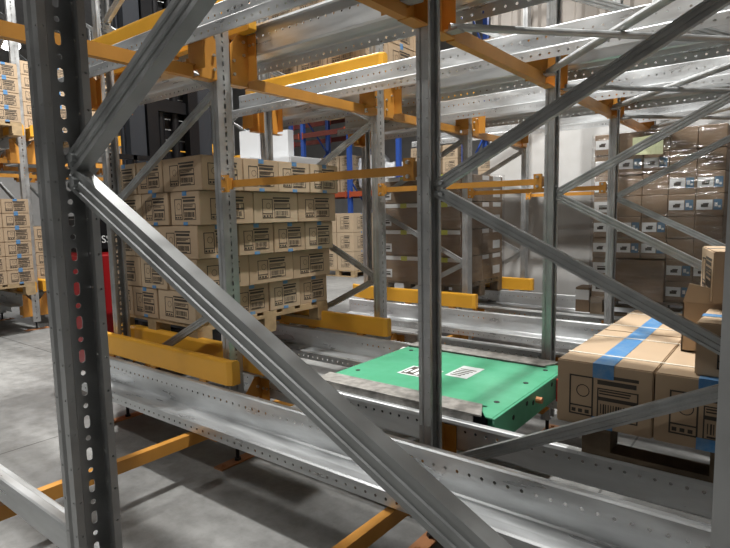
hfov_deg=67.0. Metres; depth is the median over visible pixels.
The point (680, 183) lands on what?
carton
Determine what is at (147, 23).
guide
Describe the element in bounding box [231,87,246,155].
frame
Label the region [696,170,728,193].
carton
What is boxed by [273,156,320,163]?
crate
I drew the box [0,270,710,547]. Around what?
floor
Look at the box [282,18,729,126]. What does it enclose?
rail
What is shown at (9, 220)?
carton
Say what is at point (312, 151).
wall
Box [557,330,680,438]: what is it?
carton
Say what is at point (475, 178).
carton
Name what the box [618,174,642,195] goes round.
carton
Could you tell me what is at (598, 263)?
carton
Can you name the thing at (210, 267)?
carton
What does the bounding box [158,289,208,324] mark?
carton
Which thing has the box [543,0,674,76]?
brace
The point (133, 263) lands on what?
carton
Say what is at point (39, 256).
carton
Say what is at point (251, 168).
carton
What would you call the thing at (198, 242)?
carton
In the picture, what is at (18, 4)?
ceiling
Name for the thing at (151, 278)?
carton
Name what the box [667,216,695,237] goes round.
carton
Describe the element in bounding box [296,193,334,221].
carton
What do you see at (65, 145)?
pallet
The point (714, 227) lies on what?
carton
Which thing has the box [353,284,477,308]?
guide
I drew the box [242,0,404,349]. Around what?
frame
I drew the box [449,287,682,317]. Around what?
rail
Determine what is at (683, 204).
carton
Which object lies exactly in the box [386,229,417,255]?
carton
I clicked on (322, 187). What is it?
carton
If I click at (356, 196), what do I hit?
crossbar
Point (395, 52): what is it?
carton
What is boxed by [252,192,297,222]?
carton
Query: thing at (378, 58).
guide
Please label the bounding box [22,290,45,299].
rail
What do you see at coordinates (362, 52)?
carton
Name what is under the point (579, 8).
ceiling
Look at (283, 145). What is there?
box
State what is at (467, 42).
tie
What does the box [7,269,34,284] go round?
carton
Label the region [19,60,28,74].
carton
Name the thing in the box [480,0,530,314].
frame
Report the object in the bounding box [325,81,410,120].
pallet
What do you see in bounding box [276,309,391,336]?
guide
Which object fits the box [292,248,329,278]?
carton
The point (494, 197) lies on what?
carton
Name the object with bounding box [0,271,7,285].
carton
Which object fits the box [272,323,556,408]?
rail
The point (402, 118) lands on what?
tie
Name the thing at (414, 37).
carton
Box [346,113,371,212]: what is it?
frame
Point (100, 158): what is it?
rail
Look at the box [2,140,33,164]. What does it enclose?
rail
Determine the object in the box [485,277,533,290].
guide
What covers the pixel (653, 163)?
carton
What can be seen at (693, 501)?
rail
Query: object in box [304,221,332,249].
carton
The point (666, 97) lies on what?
rail
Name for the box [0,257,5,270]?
carton
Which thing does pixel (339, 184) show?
carton
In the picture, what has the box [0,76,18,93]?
carton
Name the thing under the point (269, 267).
carton
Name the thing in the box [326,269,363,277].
pallet
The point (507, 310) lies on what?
rail
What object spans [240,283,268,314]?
carton
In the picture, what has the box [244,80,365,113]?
tie
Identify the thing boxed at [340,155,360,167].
carton
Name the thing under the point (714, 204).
carton
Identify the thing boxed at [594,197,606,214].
carton
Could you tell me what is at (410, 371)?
label
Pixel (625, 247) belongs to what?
carton
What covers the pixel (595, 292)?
carton
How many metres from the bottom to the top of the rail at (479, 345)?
0.206 m
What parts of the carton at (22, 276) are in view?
printed panel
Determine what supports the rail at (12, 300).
attached to the frame at (14, 154)
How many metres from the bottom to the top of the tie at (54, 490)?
0.087 m
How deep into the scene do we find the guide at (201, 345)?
3.50 m
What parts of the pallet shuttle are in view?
panel, lifting plate, lifting plate, panel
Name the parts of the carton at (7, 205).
printed panel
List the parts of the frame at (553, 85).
plate, post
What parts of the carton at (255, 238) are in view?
printed panel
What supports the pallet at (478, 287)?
on the rail at (507, 310)
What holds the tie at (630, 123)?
attached to the frame at (613, 196)
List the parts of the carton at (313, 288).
printed panel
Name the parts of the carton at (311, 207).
printed panel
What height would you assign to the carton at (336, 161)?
0.342 m
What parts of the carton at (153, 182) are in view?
printed panel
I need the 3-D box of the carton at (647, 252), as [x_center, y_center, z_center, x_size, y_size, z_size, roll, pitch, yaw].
[2.499,-0.230,4.687,0.187,0.171,0.505,4,8,38]
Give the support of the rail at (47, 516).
attached to the frame at (442, 514)
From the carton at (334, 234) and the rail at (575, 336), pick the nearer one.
the rail at (575, 336)
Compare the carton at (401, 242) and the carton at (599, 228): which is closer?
the carton at (599, 228)
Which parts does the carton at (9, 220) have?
printed panel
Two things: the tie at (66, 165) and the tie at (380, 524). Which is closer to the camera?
the tie at (380, 524)
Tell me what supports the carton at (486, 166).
on the carton
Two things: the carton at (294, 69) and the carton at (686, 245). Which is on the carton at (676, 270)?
the carton at (686, 245)
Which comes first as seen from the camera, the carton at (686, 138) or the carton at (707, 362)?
the carton at (707, 362)
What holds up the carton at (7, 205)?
on the carton at (9, 220)
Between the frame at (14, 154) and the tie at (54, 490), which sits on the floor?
the frame at (14, 154)
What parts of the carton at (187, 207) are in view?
printed panel, printed panel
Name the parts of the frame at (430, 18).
plate, post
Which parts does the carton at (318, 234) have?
printed panel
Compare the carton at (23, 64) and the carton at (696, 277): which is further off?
the carton at (23, 64)
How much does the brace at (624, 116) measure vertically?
0.034 m
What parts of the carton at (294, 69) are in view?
printed panel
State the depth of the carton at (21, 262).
6.66 m
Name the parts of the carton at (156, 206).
printed panel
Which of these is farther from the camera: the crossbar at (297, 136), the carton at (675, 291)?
the crossbar at (297, 136)
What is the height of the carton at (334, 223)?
0.422 m
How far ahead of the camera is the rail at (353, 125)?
4.47 m
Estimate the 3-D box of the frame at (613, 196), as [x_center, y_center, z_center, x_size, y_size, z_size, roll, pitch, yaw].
[2.416,-1.690,3.927,1.370,5.200,0.342,4,8,38]
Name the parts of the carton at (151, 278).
printed panel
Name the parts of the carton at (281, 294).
printed panel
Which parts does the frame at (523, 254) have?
post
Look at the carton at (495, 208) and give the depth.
6.13 m
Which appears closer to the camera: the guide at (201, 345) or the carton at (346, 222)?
the guide at (201, 345)
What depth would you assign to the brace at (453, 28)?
2.28 m
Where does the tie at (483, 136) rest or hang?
attached to the frame at (523, 254)
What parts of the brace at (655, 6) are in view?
plate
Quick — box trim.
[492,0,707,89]
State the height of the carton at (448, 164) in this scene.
0.342 m
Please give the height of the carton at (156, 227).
0.209 m
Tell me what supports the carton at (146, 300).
on the pallet at (268, 319)
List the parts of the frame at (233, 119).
post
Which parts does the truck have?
mast rail, mast rail, mast rail, mast rail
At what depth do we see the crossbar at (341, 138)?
16.95 m
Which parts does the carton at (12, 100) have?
printed panel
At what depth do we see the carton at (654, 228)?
4.47 m
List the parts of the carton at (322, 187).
printed panel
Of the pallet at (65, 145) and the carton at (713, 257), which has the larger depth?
the pallet at (65, 145)
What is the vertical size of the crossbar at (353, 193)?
0.200 m
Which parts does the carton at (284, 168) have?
printed panel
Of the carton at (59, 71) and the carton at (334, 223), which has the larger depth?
the carton at (334, 223)
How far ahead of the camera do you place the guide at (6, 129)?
6.72 m
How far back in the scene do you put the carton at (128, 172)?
3.77 m
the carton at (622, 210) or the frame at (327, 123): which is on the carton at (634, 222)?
the carton at (622, 210)
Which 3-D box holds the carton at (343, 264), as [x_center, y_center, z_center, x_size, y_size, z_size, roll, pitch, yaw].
[-0.255,-0.319,12.546,0.483,0.422,0.582,4,8,38]
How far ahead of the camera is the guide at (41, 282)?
7.10 m
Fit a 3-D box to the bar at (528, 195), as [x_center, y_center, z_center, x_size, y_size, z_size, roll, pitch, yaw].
[2.310,-0.858,5.871,1.214,0.090,0.078,4,8,38]
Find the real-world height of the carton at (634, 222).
0.171 m
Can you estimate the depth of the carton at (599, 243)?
4.75 m
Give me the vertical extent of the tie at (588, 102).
0.087 m
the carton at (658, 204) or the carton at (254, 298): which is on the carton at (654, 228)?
the carton at (658, 204)
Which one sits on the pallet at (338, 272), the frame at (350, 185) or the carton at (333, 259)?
the carton at (333, 259)
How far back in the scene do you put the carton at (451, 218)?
5.62 m
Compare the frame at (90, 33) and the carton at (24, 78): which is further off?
the frame at (90, 33)
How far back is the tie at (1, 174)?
8.96 m
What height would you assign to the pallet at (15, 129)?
0.150 m
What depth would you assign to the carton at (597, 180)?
4.70 m
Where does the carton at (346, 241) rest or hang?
on the carton at (343, 264)
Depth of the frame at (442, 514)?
1.04 m
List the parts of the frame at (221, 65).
post, plate, post, plate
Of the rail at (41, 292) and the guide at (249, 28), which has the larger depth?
the rail at (41, 292)
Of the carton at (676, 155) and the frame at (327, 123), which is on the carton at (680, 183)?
the carton at (676, 155)
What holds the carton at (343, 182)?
on the shelf board
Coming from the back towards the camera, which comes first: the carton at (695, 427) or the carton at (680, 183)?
the carton at (680, 183)
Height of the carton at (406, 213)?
0.278 m
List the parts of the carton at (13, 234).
printed panel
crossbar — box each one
[293,121,324,130]
[293,133,299,139]
[294,139,324,147]
[302,126,344,138]
[330,118,344,124]
[330,136,345,142]
[335,191,346,197]
[335,196,361,198]
[349,190,371,197]
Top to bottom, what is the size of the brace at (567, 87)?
0.034 m
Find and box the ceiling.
[0,0,490,55]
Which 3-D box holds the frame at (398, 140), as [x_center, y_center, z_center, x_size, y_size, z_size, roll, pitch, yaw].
[1.202,-3.483,14.649,0.120,6.500,1.202,4,8,38]
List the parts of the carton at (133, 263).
printed panel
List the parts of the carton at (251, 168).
printed panel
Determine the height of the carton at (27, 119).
0.170 m
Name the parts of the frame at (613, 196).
post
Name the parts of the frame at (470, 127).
post, post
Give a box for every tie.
[0,20,195,77]
[0,156,7,162]
[0,173,36,177]
[0,429,208,520]
[3,164,36,171]
[65,163,102,168]
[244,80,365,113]
[272,400,293,406]
[332,502,408,547]
[356,0,406,19]
[390,113,460,133]
[444,332,459,343]
[446,32,545,84]
[475,133,520,146]
[560,89,611,116]
[620,117,650,131]
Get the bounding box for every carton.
[0,61,17,78]
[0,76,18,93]
[0,91,19,108]
[0,106,20,122]
[0,199,28,212]
[0,228,3,241]
[0,242,4,256]
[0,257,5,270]
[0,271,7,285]
[1,213,29,227]
[3,227,30,241]
[4,241,32,255]
[5,255,33,270]
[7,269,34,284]
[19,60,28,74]
[20,74,29,88]
[22,88,30,102]
[23,102,31,115]
[24,116,32,127]
[33,226,41,239]
[34,239,42,252]
[35,252,43,265]
[37,265,44,277]
[57,68,63,77]
[60,107,65,118]
[115,234,135,255]
[117,255,142,286]
[119,285,134,314]
[120,163,140,194]
[124,194,142,217]
[133,286,159,318]
[136,160,164,193]
[136,225,169,255]
[140,257,169,289]
[142,193,171,224]
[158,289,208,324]
[159,225,217,259]
[162,154,242,192]
[169,255,248,289]
[170,191,252,224]
[237,223,273,255]
[238,158,277,191]
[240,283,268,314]
[247,251,292,285]
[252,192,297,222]
[268,278,299,310]
[269,8,295,19]
[271,60,297,77]
[272,222,304,252]
[276,161,309,192]
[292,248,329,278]
[296,0,324,9]
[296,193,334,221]
[298,53,327,71]
[299,274,326,304]
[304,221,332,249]
[309,164,337,193]
[328,43,387,63]
[328,156,339,168]
[329,232,336,250]
[329,251,337,269]
[332,213,336,231]
[336,213,362,231]
[337,232,368,251]
[337,251,362,270]
[338,181,340,191]
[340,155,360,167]
[340,167,357,179]
[340,180,361,191]
[385,177,416,203]
[385,203,416,228]
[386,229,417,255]
[386,255,417,281]
[388,42,412,70]
[391,29,412,50]
[411,148,416,161]
[413,29,415,51]
[437,174,482,201]
[437,202,481,229]
[437,229,481,256]
[441,255,481,284]
[443,144,461,158]
[443,158,461,172]
[475,227,501,253]
[478,160,489,170]
[480,175,501,201]
[481,252,501,279]
[482,202,501,227]
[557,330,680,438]
[575,285,591,311]
[591,285,604,296]
[592,237,616,257]
[592,257,618,273]
[593,218,614,237]
[594,176,607,196]
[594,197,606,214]
[595,135,617,155]
[595,156,618,176]
[604,310,681,337]
[615,258,666,301]
[616,217,641,237]
[616,238,640,258]
[617,196,641,216]
[618,155,643,175]
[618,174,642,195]
[619,131,644,152]
[640,238,666,258]
[641,216,669,237]
[642,173,668,195]
[642,195,667,216]
[643,151,669,173]
[644,129,670,150]
[653,344,718,452]
[664,281,692,302]
[665,260,692,281]
[666,238,694,259]
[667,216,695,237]
[668,194,695,215]
[669,172,696,194]
[670,126,698,150]
[670,149,697,172]
[681,283,721,351]
[692,267,700,282]
[693,237,725,260]
[694,309,721,377]
[695,193,727,215]
[695,215,726,238]
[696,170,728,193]
[697,147,729,170]
[698,123,729,148]
[701,246,724,303]
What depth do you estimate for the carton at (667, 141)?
4.37 m
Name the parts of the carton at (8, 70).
printed panel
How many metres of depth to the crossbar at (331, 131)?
15.68 m
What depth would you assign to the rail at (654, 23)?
3.23 m
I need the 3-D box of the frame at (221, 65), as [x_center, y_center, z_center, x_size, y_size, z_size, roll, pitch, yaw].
[-1.250,-1.545,3.245,1.396,5.200,0.342,4,8,38]
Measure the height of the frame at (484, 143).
6.500 m
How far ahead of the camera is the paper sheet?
4.37 m
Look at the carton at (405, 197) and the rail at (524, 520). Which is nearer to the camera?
the rail at (524, 520)
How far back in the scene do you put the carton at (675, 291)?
4.42 m
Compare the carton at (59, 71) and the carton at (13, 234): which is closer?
the carton at (13, 234)
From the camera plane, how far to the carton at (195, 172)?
3.36 m
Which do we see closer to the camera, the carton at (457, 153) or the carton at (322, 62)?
the carton at (322, 62)
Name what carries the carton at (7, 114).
on the pallet at (15, 129)
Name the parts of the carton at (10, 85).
printed panel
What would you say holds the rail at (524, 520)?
attached to the frame at (430, 18)
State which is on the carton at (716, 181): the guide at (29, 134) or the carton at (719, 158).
the carton at (719, 158)
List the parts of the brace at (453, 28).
plate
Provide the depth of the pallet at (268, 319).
3.94 m
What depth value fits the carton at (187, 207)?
3.40 m
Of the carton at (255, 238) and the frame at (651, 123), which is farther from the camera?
the frame at (651, 123)
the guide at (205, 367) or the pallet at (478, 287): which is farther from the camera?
the pallet at (478, 287)
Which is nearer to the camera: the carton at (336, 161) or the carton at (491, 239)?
the carton at (491, 239)
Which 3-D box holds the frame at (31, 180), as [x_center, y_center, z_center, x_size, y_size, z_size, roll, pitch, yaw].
[-5.804,-2.163,9.775,1.350,5.200,0.342,4,8,38]
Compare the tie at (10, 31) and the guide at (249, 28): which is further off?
the guide at (249, 28)
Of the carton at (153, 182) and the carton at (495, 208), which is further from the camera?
the carton at (495, 208)
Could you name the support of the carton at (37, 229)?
on the carton at (38, 243)
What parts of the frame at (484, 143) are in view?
post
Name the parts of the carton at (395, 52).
printed panel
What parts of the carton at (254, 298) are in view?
printed panel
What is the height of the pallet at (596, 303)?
0.150 m
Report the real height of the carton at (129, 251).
0.209 m
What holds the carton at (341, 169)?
on the carton at (343, 182)
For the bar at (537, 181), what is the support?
attached to the frame at (383, 104)
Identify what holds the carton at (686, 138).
on the carton at (676, 155)
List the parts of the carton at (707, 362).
printed panel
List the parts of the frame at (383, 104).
post, post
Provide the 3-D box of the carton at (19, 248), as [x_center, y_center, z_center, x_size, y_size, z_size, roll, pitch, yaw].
[-4.290,-0.314,6.735,0.303,0.170,0.300,4,8,38]
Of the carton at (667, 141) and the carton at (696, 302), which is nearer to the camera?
the carton at (696, 302)
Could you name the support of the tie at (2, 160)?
attached to the frame
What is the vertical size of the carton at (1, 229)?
0.170 m
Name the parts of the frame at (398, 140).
post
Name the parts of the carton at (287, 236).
printed panel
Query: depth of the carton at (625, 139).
4.53 m
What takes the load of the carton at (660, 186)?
on the carton at (658, 204)
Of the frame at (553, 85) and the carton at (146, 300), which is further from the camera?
the carton at (146, 300)
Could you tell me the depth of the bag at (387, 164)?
14.65 m
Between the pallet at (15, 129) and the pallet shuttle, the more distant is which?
the pallet at (15, 129)
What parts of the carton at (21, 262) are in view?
printed panel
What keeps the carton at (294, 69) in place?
on the pallet
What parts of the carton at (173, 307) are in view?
printed panel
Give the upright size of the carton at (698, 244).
0.171 m
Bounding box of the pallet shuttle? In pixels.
[321,342,557,437]
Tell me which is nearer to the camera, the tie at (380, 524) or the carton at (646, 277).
the tie at (380, 524)
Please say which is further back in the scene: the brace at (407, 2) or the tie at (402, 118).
the tie at (402, 118)
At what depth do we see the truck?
4.60 m
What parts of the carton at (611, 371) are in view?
printed panel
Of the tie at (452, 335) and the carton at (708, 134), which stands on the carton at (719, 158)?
the carton at (708, 134)
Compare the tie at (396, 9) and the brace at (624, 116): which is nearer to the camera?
the tie at (396, 9)
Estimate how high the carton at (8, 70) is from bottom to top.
0.170 m
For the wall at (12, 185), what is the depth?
23.28 m
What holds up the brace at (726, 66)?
attached to the frame at (553, 85)
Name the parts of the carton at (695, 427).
printed panel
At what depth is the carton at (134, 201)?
3.73 m
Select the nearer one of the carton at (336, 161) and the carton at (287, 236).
the carton at (287, 236)
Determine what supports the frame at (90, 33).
on the floor
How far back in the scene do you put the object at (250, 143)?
7.60 m
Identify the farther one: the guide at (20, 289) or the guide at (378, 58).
the guide at (20, 289)
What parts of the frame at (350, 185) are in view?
post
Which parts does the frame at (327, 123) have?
post, post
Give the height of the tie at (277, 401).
0.087 m
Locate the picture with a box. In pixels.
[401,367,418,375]
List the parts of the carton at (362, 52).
printed panel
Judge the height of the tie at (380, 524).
0.087 m
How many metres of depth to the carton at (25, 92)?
7.02 m
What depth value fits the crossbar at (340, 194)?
15.43 m
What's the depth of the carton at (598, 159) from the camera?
4.68 m
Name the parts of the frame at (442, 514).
post, post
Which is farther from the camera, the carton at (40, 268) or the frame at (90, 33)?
the frame at (90, 33)
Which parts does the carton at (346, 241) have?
printed panel, printed panel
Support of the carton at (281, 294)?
on the pallet at (268, 319)
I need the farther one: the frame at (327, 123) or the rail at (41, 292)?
the frame at (327, 123)
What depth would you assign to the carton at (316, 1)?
4.50 m
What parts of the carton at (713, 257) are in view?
printed panel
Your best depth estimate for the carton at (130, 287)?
3.90 m
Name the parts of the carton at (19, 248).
printed panel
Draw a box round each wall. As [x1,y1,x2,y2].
[0,48,212,225]
[217,18,490,229]
[489,0,729,322]
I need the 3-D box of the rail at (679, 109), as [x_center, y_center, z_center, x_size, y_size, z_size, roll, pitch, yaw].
[2.787,-1.532,5.160,5.480,0.206,0.169,4,8,38]
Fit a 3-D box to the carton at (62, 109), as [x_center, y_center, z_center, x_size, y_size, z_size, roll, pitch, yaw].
[-4.180,-2.153,7.442,0.303,0.170,0.300,4,8,38]
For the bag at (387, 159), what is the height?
1.020 m
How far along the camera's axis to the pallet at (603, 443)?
1.98 m
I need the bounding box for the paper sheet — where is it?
[633,135,662,154]
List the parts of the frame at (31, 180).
post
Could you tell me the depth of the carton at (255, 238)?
3.71 m
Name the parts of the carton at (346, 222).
printed panel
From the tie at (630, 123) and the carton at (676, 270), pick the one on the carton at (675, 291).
the carton at (676, 270)
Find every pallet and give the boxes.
[0,121,22,138]
[0,282,35,294]
[15,139,109,147]
[120,300,327,339]
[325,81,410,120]
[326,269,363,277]
[387,276,501,295]
[582,430,714,482]
[590,296,682,316]
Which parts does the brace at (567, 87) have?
plate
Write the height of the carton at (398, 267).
0.278 m
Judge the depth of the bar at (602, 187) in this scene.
4.82 m
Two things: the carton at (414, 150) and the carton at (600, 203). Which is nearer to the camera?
the carton at (600, 203)
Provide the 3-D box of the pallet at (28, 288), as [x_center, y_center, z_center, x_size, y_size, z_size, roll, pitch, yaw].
[-4.795,0.211,6.621,0.906,0.150,1.200,4,8,38]
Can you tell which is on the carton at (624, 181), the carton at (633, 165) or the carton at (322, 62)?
the carton at (633, 165)
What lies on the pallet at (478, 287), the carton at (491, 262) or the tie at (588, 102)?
the carton at (491, 262)
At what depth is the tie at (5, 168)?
7.81 m
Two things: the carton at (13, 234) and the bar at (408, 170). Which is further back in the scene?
the carton at (13, 234)
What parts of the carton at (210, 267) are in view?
printed panel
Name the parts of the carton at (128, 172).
printed panel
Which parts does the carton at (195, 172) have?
printed panel, printed panel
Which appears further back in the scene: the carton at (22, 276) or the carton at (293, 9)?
the carton at (22, 276)
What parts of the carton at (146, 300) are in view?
printed panel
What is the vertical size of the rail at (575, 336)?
0.206 m
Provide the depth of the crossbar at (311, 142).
17.63 m
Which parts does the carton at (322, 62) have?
printed panel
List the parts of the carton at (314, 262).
printed panel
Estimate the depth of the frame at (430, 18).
2.10 m
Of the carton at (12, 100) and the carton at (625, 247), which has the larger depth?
the carton at (12, 100)
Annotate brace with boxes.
[400,0,423,5]
[444,23,729,42]
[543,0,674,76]
[562,84,729,92]
[610,62,729,109]
[620,114,729,119]
[649,105,729,129]
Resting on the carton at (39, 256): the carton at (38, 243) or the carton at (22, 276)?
the carton at (38, 243)
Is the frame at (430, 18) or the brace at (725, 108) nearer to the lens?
the frame at (430, 18)
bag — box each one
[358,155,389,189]
[385,162,402,177]
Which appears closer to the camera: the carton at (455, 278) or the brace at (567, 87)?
the brace at (567, 87)
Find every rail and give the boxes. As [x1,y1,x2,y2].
[0,137,11,150]
[0,146,120,173]
[0,290,22,311]
[0,464,98,547]
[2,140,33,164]
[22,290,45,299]
[58,0,315,81]
[82,356,710,547]
[139,0,553,104]
[163,368,712,519]
[232,0,729,117]
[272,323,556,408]
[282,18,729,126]
[290,323,566,358]
[337,55,729,135]
[347,298,609,349]
[384,80,729,139]
[389,301,620,329]
[412,95,729,146]
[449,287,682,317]
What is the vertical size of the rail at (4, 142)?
0.206 m
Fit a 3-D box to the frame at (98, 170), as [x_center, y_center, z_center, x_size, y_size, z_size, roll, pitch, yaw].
[-3.871,-2.038,8.274,1.350,5.200,0.342,4,8,38]
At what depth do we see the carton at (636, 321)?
2.54 m
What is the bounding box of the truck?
[68,0,280,370]
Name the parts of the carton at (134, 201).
printed panel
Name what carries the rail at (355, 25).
attached to the frame at (430, 18)
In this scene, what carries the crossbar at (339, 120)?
attached to the frame at (327, 123)
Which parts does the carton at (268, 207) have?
printed panel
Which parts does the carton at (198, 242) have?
printed panel, printed panel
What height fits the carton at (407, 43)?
0.242 m
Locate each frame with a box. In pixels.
[0,0,48,330]
[10,7,65,225]
[22,0,729,547]
[86,23,121,174]
[88,29,103,182]
[90,0,269,471]
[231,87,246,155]
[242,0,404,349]
[300,120,330,157]
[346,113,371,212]
[348,14,484,346]
[381,0,729,547]
[396,135,416,176]
[461,11,488,152]
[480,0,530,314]
[525,0,729,430]
[591,0,729,330]
[637,0,712,131]
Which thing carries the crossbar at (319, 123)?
attached to the frame at (327, 123)
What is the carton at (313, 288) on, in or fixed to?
on the pallet at (268, 319)
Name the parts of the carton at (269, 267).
printed panel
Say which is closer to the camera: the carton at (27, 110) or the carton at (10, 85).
the carton at (10, 85)
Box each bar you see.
[221,157,416,192]
[378,174,543,195]
[468,182,606,197]
[526,191,593,199]
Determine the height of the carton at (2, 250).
0.170 m
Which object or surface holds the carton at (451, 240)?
on the carton at (455, 278)
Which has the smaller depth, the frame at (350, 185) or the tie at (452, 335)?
the tie at (452, 335)
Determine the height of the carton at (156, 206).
0.209 m
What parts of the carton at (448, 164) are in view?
printed panel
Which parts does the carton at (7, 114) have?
printed panel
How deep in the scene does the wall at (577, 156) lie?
6.52 m
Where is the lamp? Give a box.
[1,40,21,50]
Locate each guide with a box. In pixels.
[3,125,23,135]
[8,282,36,291]
[12,125,33,141]
[38,278,45,290]
[91,0,222,48]
[104,3,255,76]
[107,331,240,385]
[121,324,264,376]
[245,52,387,99]
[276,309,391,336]
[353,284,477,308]
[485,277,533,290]
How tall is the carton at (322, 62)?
0.242 m
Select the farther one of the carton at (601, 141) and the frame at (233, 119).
the frame at (233, 119)
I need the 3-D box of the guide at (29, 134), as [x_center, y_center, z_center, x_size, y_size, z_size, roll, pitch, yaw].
[-4.673,-1.792,7.261,1.550,0.150,0.112,4,8,38]
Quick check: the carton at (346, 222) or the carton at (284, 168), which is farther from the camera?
the carton at (346, 222)
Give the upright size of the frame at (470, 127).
5.200 m
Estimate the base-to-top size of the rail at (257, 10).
0.206 m

